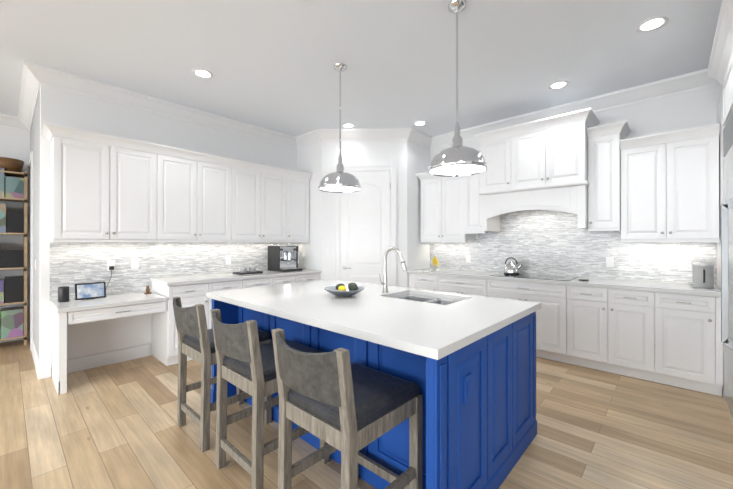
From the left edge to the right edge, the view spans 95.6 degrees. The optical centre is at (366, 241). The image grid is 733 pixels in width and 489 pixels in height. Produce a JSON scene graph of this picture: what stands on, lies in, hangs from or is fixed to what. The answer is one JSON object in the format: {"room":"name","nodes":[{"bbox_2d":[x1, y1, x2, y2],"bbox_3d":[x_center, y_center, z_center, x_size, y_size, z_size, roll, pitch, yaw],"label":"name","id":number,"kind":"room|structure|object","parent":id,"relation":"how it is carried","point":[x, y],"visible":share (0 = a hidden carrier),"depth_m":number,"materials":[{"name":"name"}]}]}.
{"room":"kitchen","nodes":[
{"label":"kitchen","id":0,"kind":"room"},
{"bbox_2d":[0,127,29,342],"bbox_3d":[-6.285,-0.176,3.043,0.100,3.050,4.499,0,0,43],"label":"wall","id":1,"kind":"structure","parent":0,"point":[14,143],"depth_m":4.56,"materials":[{"name":"white paint"}]},
{"bbox_2d":[30,91,39,357],"bbox_3d":[-4.010,-0.174,4.090,2.030,3.050,0.120,0,0,43],"label":"wall","id":2,"kind":"structure","parent":0,"point":[35,139],"depth_m":3.71,"materials":[{"name":"grey paint"}]},
{"bbox_2d":[28,151,32,349],"bbox_3d":[-4.414,0.107,4.447,0.730,2.490,0.140,0,0,43],"label":"door frame","id":3,"kind":"structure","parent":2,"relation":"attached to","point":[30,162],"depth_m":4.16,"materials":[{"name":"white paint"}]},
{"bbox_2d":[31,339,45,379],"bbox_3d":[-3.686,1.280,3.717,1.326,0.140,0.046,0,0,43],"label":"baseboard","id":4,"kind":"structure","parent":2,"relation":"attached to","point":[43,371],"depth_m":3.32,"materials":[{"name":"white paint"}]},
{"bbox_2d":[39,85,296,375],"bbox_3d":[-2.186,-0.173,4.484,0.120,3.050,3.170,0,0,43],"label":"wall","id":5,"kind":"structure","parent":0,"point":[66,108],"depth_m":3.71,"materials":[{"name":"white paint"}]},
{"bbox_2d":[49,123,164,241],"bbox_3d":[-2.737,-0.554,3.542,0.334,1.058,0.907,0,0,43],"label":"upper cabinet","id":6,"kind":"object","parent":5,"relation":"attached to","point":[107,188],"depth_m":3.37,"materials":[{"name":"white paint"}]},
{"bbox_2d":[67,344,148,372],"bbox_3d":[-2.850,1.280,3.658,0.016,0.140,0.790,0,0,43],"label":"baseboard","id":7,"kind":"structure","parent":5,"relation":"attached to","point":[111,357],"depth_m":3.64,"materials":[{"name":"white paint"}]},
{"bbox_2d":[50,242,296,300],"bbox_3d":[-2.159,0.270,4.419,0.005,0.637,2.982,0,0,43],"label":"tile backsplash","id":8,"kind":"structure","parent":5,"relation":"attached to","point":[72,264],"depth_m":3.89,"materials":[{"name":"tile"}]},
{"bbox_2d":[106,260,114,287],"bbox_3d":[-2.800,0.382,3.596,0.166,0.360,0.158,0,0,43],"label":"electrical outlet","id":9,"kind":"object","parent":8,"relation":"attached to","point":[111,265],"visible":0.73,"depth_m":3.67,"materials":[{"name":"white paint"}]},
{"bbox_2d":[131,259,138,268],"bbox_3d":[-2.680,0.250,3.844,0.006,0.116,0.072,0,0,43],"label":"electrical outlet","id":10,"kind":"object","parent":8,"relation":"attached to","point":[134,263],"visible":1,"depth_m":3.84,"materials":[{"name":"white paint"}]},
{"bbox_2d":[226,256,230,263],"bbox_3d":[-1.935,0.252,4.653,0.006,0.116,0.072,0,0,43],"label":"electrical outlet","id":11,"kind":"object","parent":8,"relation":"attached to","point":[228,259],"visible":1,"depth_m":4.65,"materials":[{"name":"white paint"}]},
{"bbox_2d":[165,146,236,241],"bbox_3d":[-2.181,-0.553,4.147,0.334,1.058,0.964,0,0,43],"label":"upper cabinet","id":12,"kind":"object","parent":5,"relation":"attached to","point":[201,189],"depth_m":4.05,"materials":[{"name":"white paint"}]},
{"bbox_2d":[237,159,292,241],"bbox_3d":[-1.605,-0.551,4.772,0.334,1.058,0.964,0,0,43],"label":"upper cabinet","id":13,"kind":"object","parent":5,"relation":"attached to","point":[264,193],"depth_m":4.69,"materials":[{"name":"white paint"}]},
{"bbox_2d":[293,170,308,241],"bbox_3d":[-1.193,-0.550,5.220,0.334,1.058,0.482,0,0,43],"label":"upper cabinet","id":14,"kind":"object","parent":5,"relation":"attached to","point":[300,179],"depth_m":5.16,"materials":[{"name":"white paint"}]},
{"bbox_2d":[0,0,721,136],"bbox_3d":[-2.925,-1.741,3.108,10.660,0.080,9.140,0,0,43],"label":"ceiling","id":15,"kind":"structure","parent":0,"point":[268,64],"depth_m":2.98,"materials":[{"name":"white paint"}]},
{"bbox_2d":[192,69,212,78],"bbox_3d":[-1.654,-1.697,3.352,0.189,0.006,0.189,0,0,37],"label":"recessed light","id":16,"kind":"object","parent":15,"relation":"in","point":[201,73],"depth_m":3.35,"materials":[{"name":"white paint"}]},
{"bbox_2d":[318,63,361,192],"bbox_3d":[-0.255,-1.103,3.217,0.418,1.194,0.418,0,0,43],"label":"pendant lamp","id":17,"kind":"object","parent":15,"relation":"hanging from","point":[339,180],"visible":1,"depth_m":3.16,"materials":[{"name":"silver metal"}]},
{"bbox_2d":[342,123,354,127],"bbox_3d":[-0.258,-1.694,4.839,0.189,0.006,0.189,0,0,4],"label":"recessed light","id":18,"kind":"object","parent":15,"relation":"in","point":[347,125],"depth_m":4.83,"materials":[{"name":"white paint"}]},
{"bbox_2d":[413,121,426,125],"bbox_3d":[0.765,-1.694,4.754,0.189,0.006,0.189,0,0,4],"label":"recessed light","id":19,"kind":"object","parent":15,"relation":"in","point":[419,123],"depth_m":4.75,"materials":[{"name":"white paint"}]},
{"bbox_2d":[428,0,487,176],"bbox_3d":[0.650,-1.105,2.384,0.418,1.194,0.418,0,0,43],"label":"pendant lamp","id":20,"kind":"object","parent":15,"relation":"hanging from","point":[457,158],"visible":1,"depth_m":2.33,"materials":[{"name":"silver metal"}]},
{"bbox_2d":[548,81,568,89],"bbox_3d":[2.079,-1.697,3.598,0.189,0.006,0.189,0,0,37],"label":"recessed light","id":21,"kind":"object","parent":15,"relation":"in","point":[560,84],"depth_m":3.60,"materials":[{"name":"white paint"}]},
{"bbox_2d":[636,16,667,32],"bbox_3d":[2.234,-1.699,2.600,0.189,0.006,0.189,0,0,37],"label":"recessed light","id":22,"kind":"object","parent":15,"relation":"in","point":[652,24],"depth_m":2.60,"materials":[{"name":"white paint"}]},
{"bbox_2d":[297,140,429,287],"bbox_3d":[-0.049,-0.171,5.520,1.620,3.050,1.490,0,0,43],"label":"wall","id":23,"kind":"structure","parent":0,"point":[318,161],"depth_m":5.09,"materials":[{"name":"white paint"}]},
{"bbox_2d":[334,165,395,285],"bbox_3d":[-0.021,0.092,5.052,0.946,2.523,0.029,0,0,2],"label":"door frame","id":24,"kind":"structure","parent":23,"relation":"attached to","point":[391,169],"depth_m":5.04,"materials":[{"name":"white paint"}]},
{"bbox_2d":[340,171,390,285],"bbox_3d":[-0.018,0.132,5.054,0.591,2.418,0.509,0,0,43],"label":"pantry door","id":25,"kind":"structure","parent":23,"relation":"in","point":[364,228],"depth_m":5.05,"materials":[{"name":"white paint"}]},
{"bbox_2d":[0,338,732,488],"bbox_3d":[-3.772,1.377,2.182,10.660,0.060,11.640,0,0,43],"label":"floor","id":26,"kind":"structure","parent":0,"point":[112,426],"depth_m":2.30,"materials":[{"name":"beige wood"}]},
{"bbox_2d":[0,157,27,344],"bbox_3d":[-4.900,0.136,4.148,0.340,2.431,0.920,0,0,43],"label":"shelf","id":27,"kind":"object","parent":26,"relation":"on","point":[13,322],"visible":1,"depth_m":4.30,"materials":[{"name":"brown wood"}]},
{"bbox_2d":[52,301,166,394],"bbox_3d":[-2.634,0.989,3.439,0.616,0.722,0.867,0,0,43],"label":"built-in desk","id":28,"kind":"object","parent":26,"relation":"on","point":[77,334],"visible":0.92,"depth_m":3.46,"materials":[{"name":"white paint"}]},
{"bbox_2d":[51,292,166,312],"bbox_3d":[-2.646,0.607,3.432,0.624,0.038,0.853,0,0,43],"label":"countertop","id":29,"kind":"structure","parent":28,"relation":"on","point":[72,305],"depth_m":3.28,"materials":[{"name":"white stone"}]},
{"bbox_2d":[58,286,68,301],"bbox_3d":[-2.985,0.513,3.274,0.084,0.148,0.084,0,0,43],"label":"smart speaker","id":30,"kind":"object","parent":29,"relation":"on","point":[63,293],"visible":0.96,"depth_m":3.24},
{"bbox_2d":[75,282,105,299],"bbox_3d":[-2.846,0.502,3.424,0.082,0.167,0.245,0,0,43],"label":"display","id":31,"kind":"object","parent":29,"relation":"on","point":[87,291],"visible":1,"depth_m":3.40,"materials":[{"name":"black plastic"}]},
{"bbox_2d":[144,286,151,293],"bbox_3d":[-2.482,0.541,3.769,0.060,0.093,0.060,0,0,43],"label":"figurine","id":32,"kind":"object","parent":29,"relation":"on","point":[148,290],"visible":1,"depth_m":3.76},
{"bbox_2d":[152,279,247,365],"bbox_3d":[-2.043,0.912,4.095,0.597,0.878,0.897,0,0,43],"label":"base cabinet","id":33,"kind":"object","parent":26,"relation":"on","point":[164,341],"depth_m":3.74,"materials":[{"name":"white paint"}]},
{"bbox_2d":[150,269,321,285],"bbox_3d":[-1.635,0.452,4.523,0.634,0.040,2.117,0,0,43],"label":"countertop","id":34,"kind":"structure","parent":33,"relation":"on","point":[186,280],"depth_m":4.15,"materials":[{"name":"white stone"}]},
{"bbox_2d":[233,265,262,274],"bbox_3d":[-1.627,0.377,4.559,0.210,0.109,0.330,0,0,43],"label":"tray","id":35,"kind":"object","parent":34,"relation":"on","point":[243,269],"visible":1,"depth_m":4.50,"materials":[{"name":"black plastic"}]},
{"bbox_2d":[268,244,301,271],"bbox_3d":[-1.210,0.231,5.011,0.483,0.404,0.338,0,0,43],"label":"espresso machine","id":36,"kind":"object","parent":34,"relation":"on","point":[283,258],"visible":1,"depth_m":4.94,"materials":[{"name":"silver metal"}]},
{"bbox_2d":[173,297,271,451],"bbox_3d":[-1.079,0.875,2.435,0.470,0.945,0.581,0,0,43],"label":"counter stool","id":37,"kind":"object","parent":26,"relation":"on","point":[196,343],"visible":0.75,"depth_m":2.21,"materials":[{"name":"grey wood"}]},
{"bbox_2d":[235,305,266,405],"bbox_3d":[-0.583,0.910,3.186,0.473,0.878,1.125,0,0,43],"label":"base cabinet","id":38,"kind":"object","parent":26,"relation":"on","point":[242,314],"depth_m":2.78,"materials":[{"name":"paint"}]},
{"bbox_2d":[210,309,329,488],"bbox_3d":[-0.594,0.874,1.988,0.470,0.945,0.581,0,0,43],"label":"counter stool","id":39,"kind":"object","parent":26,"relation":"on","point":[245,360],"visible":0.65,"depth_m":1.78,"materials":[{"name":"grey wood"}]},
{"bbox_2d":[248,274,303,287],"bbox_3d":[-1.495,0.913,4.690,0.597,0.878,0.955,0,0,43],"label":"base cabinet","id":40,"kind":"object","parent":26,"relation":"on","point":[259,282],"depth_m":4.53,"materials":[{"name":"white paint"}]},
{"bbox_2d":[267,314,294,429],"bbox_3d":[-0.300,0.909,2.925,0.532,0.878,1.125,0,0,43],"label":"base cabinet","id":41,"kind":"object","parent":26,"relation":"on","point":[273,322],"depth_m":2.48,"materials":[{"name":"paint"}]},
{"bbox_2d":[295,321,318,448],"bbox_3d":[-0.042,0.909,2.687,0.281,0.878,1.125,0,0,43],"label":"base cabinet","id":42,"kind":"object","parent":26,"relation":"on","point":[307,335],"depth_m":2.24,"materials":[{"name":"paint"}]},
{"bbox_2d":[304,273,319,281],"bbox_3d":[-1.089,0.914,5.131,0.597,0.878,0.477,0,0,43],"label":"base cabinet","id":43,"kind":"object","parent":26,"relation":"on","point":[307,277],"depth_m":4.99,"materials":[{"name":"white paint"}]},
{"bbox_2d":[272,328,421,488],"bbox_3d":[-0.101,0.873,1.534,0.470,0.945,0.581,0,0,43],"label":"counter stool","id":44,"kind":"object","parent":26,"relation":"on","point":[335,399],"visible":1,"depth_m":1.41,"materials":[{"name":"grey wood"}]},
{"bbox_2d":[319,328,378,488],"bbox_3d":[0.083,0.908,2.212,0.687,0.878,0.595,0,0,43],"label":"base cabinet","id":45,"kind":"object","parent":26,"relation":"on","point":[363,352],"depth_m":1.91,"materials":[{"name":"paint"}]},
{"bbox_2d":[409,273,440,290],"bbox_3d":[1.051,0.914,5.101,0.554,0.878,0.597,0,0,43],"label":"base cabinet","id":46,"kind":"object","parent":26,"relation":"on","point":[416,281],"depth_m":4.88,"materials":[{"name":"white paint"}]},
{"bbox_2d":[379,314,530,488],"bbox_3d":[0.615,0.907,2.083,0.410,0.878,1.125,0,0,43],"label":"base cabinet","id":47,"kind":"object","parent":26,"relation":"on","point":[479,425],"depth_m":1.67,"materials":[{"name":"paint"}]},
{"bbox_2d":[206,279,540,359],"bbox_3d":[-0.064,0.448,2.576,2.225,0.040,1.400,0,0,43],"label":"countertop","id":48,"kind":"structure","parent":47,"relation":"on","point":[373,313],"depth_m":2.04,"materials":[{"name":"white stone"}]},
{"bbox_2d":[324,285,364,296],"bbox_3d":[-0.175,0.396,2.651,0.336,0.062,0.336,0,0,43],"label":"fruit bowl","id":49,"kind":"object","parent":48,"relation":"on","point":[334,290],"visible":0.81,"depth_m":2.56,"materials":[{"name":"grey ceramic"}]},
{"bbox_2d":[336,283,357,290],"bbox_3d":[-0.152,0.368,2.671,0.214,0.076,0.163,0,0,43],"label":"fruit","id":50,"kind":"object","parent":49,"relation":"in","point":[342,287],"visible":0.83,"depth_m":2.62,"materials":[{"name":"yellow"}]},
{"bbox_2d":[379,247,406,292],"bbox_3d":[0.223,0.234,2.768,0.257,0.387,0.089,0,0,43],"label":"gooseneck faucet","id":51,"kind":"object","parent":48,"relation":"on","point":[384,282],"visible":1,"depth_m":2.82,"materials":[{"name":"silver metal"}]},
{"bbox_2d":[394,295,458,304],"bbox_3d":[0.457,0.576,2.599,0.622,0.214,0.442,0,0,43],"label":"sink","id":52,"kind":"object","parent":48,"relation":"in","point":[428,299],"visible":0.08,"depth_m":2.81,"materials":[{"name":"silver metal"}]},
{"bbox_2d":[441,276,492,296],"bbox_3d":[1.477,0.913,4.709,0.837,0.878,0.597,0,0,43],"label":"base cabinet","id":53,"kind":"object","parent":26,"relation":"on","point":[461,285],"depth_m":4.43,"materials":[{"name":"white paint"}]},
{"bbox_2d":[493,280,572,363],"bbox_3d":[2.069,0.912,4.164,1.005,0.878,0.597,0,0,43],"label":"base cabinet","id":54,"kind":"object","parent":26,"relation":"on","point":[554,320],"depth_m":3.76,"materials":[{"name":"white paint"}]},
{"bbox_2d":[573,286,664,383],"bbox_3d":[2.665,0.911,3.615,0.845,0.878,0.597,0,0,43],"label":"base cabinet","id":55,"kind":"object","parent":26,"relation":"on","point":[617,331],"depth_m":3.33,"materials":[{"name":"white paint"}]},
{"bbox_2d":[665,293,722,395],"bbox_3d":[3.076,0.910,3.237,0.502,0.878,0.597,0,0,43],"label":"base cabinet","id":56,"kind":"object","parent":26,"relation":"on","point":[672,339],"depth_m":2.98,"materials":[{"name":"white paint"}]},
{"bbox_2d":[408,268,720,296],"bbox_3d":[2.046,0.451,4.171,3.283,0.040,0.634,0,0,43],"label":"countertop","id":57,"kind":"structure","parent":56,"relation":"on","point":[677,288],"depth_m":3.52,"materials":[{"name":"white stone"}]},
{"bbox_2d":[428,254,437,269],"bbox_3d":[1.030,0.306,5.131,0.164,0.254,0.150,0,0,43],"label":"stand","id":58,"kind":"object","parent":57,"relation":"on","point":[434,261],"visible":1,"depth_m":5.12,"materials":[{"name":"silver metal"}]},
{"bbox_2d":[490,273,577,280],"bbox_3d":[2.068,0.427,4.134,0.870,0.007,0.510,0,0,43],"label":"glass cooktop","id":59,"kind":"object","parent":57,"relation":"in","point":[551,277],"visible":0.9,"depth_m":4.08,"materials":[{"name":"black glass"}]},
{"bbox_2d":[504,257,521,274],"bbox_3d":[1.931,0.313,4.382,0.230,0.223,0.196,0,0,43],"label":"kettle","id":60,"kind":"object","parent":59,"relation":"on","point":[511,268],"visible":1,"depth_m":4.33,"materials":[{"name":"silver metal"}]},
{"bbox_2d":[692,259,714,288],"bbox_3d":[3.152,0.294,3.105,0.148,0.268,0.195,0,0,43],"label":"steel canister","id":61,"kind":"object","parent":57,"relation":"on","point":[703,273],"visible":1,"depth_m":3.07,"materials":[{"name":"grey metal"}]},
{"bbox_2d":[715,72,718,287],"bbox_3d":[3.435,-0.062,2.791,0.664,2.820,0.778,0,0,43],"label":"wall","id":62,"kind":"structure","parent":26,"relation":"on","point":[716,73],"depth_m":3.18,"materials":[{"name":"white paint"}]},
{"bbox_2d":[719,28,730,417],"bbox_3d":[2.932,-0.063,2.244,0.664,2.820,0.708,0,0,43],"label":"tall cabinet","id":63,"kind":"object","parent":26,"relation":"on","point":[720,68],"depth_m":2.69,"materials":[{"name":"white paint"}]},
{"bbox_2d":[721,109,732,420],"bbox_3d":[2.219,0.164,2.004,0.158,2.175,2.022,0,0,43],"label":"fridge","id":64,"kind":"object","parent":63,"relation":"in","point":[727,273],"visible":1,"depth_m":2.34,"materials":[{"name":"grey metal"}]},
{"bbox_2d":[731,12,732,423],"bbox_3d":[2.452,-0.064,1.722,0.664,2.820,0.710,0,0,43],"label":"tall cabinet","id":65,"kind":"object","parent":26,"relation":"on","point":[731,12],"depth_m":2.29,"materials":[{"name":"white paint"}]},
{"bbox_2d":[430,85,721,285],"bbox_3d":[2.527,-0.174,4.229,4.160,3.050,0.100,0,0,43],"label":"wall","id":66,"kind":"structure","parent":0,"point":[691,109],"depth_m":3.55,"materials":[{"name":"white paint"}]},
{"bbox_2d":[0,61,720,148],"bbox_3d":[-1.911,-1.628,2.106,7.610,0.148,9.040,0,0,43],"label":"crown molding","id":67,"kind":"structure","parent":66,"relation":"attached to","point":[35,77],"depth_m":4.04,"materials":[{"name":"white paint"}]},
{"bbox_2d":[416,172,474,242],"bbox_3d":[1.194,-0.531,5.110,0.815,1.078,0.399,0,0,43],"label":"upper cabinet","id":68,"kind":"object","parent":66,"relation":"attached to","point":[442,209],"visible":0.88,"depth_m":4.98,"materials":[{"name":"white paint"}]},
{"bbox_2d":[464,149,490,233],"bbox_3d":[1.570,-0.686,4.744,0.360,1.138,0.429,0,0,43],"label":"upper cabinet","id":69,"kind":"object","parent":66,"relation":"attached to","point":[472,206],"visible":0.38,"depth_m":4.63,"materials":[{"name":"white paint"}]},
{"bbox_2d":[474,108,599,231],"bbox_3d":[2.094,-0.788,4.173,1.306,1.278,0.559,0,0,43],"label":"range hood","id":70,"kind":"object","parent":66,"relation":"attached to","point":[540,164],"visible":0.94,"depth_m":3.94,"materials":[{"name":"white paint"}]},
{"bbox_2d":[430,210,715,284],"bbox_3d":[2.259,-0.119,4.404,3.284,1.099,0.005,0,0,43],"label":"tile backsplash","id":71,"kind":"structure","parent":66,"relation":"attached to","point":[554,243],"depth_m":4.18,"materials":[{"name":"tile"}]},
{"bbox_2d":[606,257,613,266],"bbox_3d":[2.833,0.231,3.866,0.072,0.116,0.006,0,0,43],"label":"electrical outlet","id":72,"kind":"object","parent":71,"relation":"attached to","point":[609,261],"visible":1,"depth_m":3.86,"materials":[{"name":"white paint"}]},
{"bbox_2d":[587,120,630,231],"bbox_3d":[2.702,-0.689,3.701,0.350,1.138,0.429,0,0,43],"label":"upper cabinet","id":73,"kind":"object","parent":66,"relation":"attached to","point":[604,180],"visible":1,"depth_m":3.60,"materials":[{"name":"white paint"}]},
{"bbox_2d":[620,123,719,241],"bbox_3d":[3.062,-0.535,3.390,0.724,1.078,0.399,0,0,43],"label":"upper cabinet","id":74,"kind":"object","parent":66,"relation":"attached to","point":[670,186],"visible":1,"depth_m":3.26,"materials":[{"name":"white paint"}]}
]}

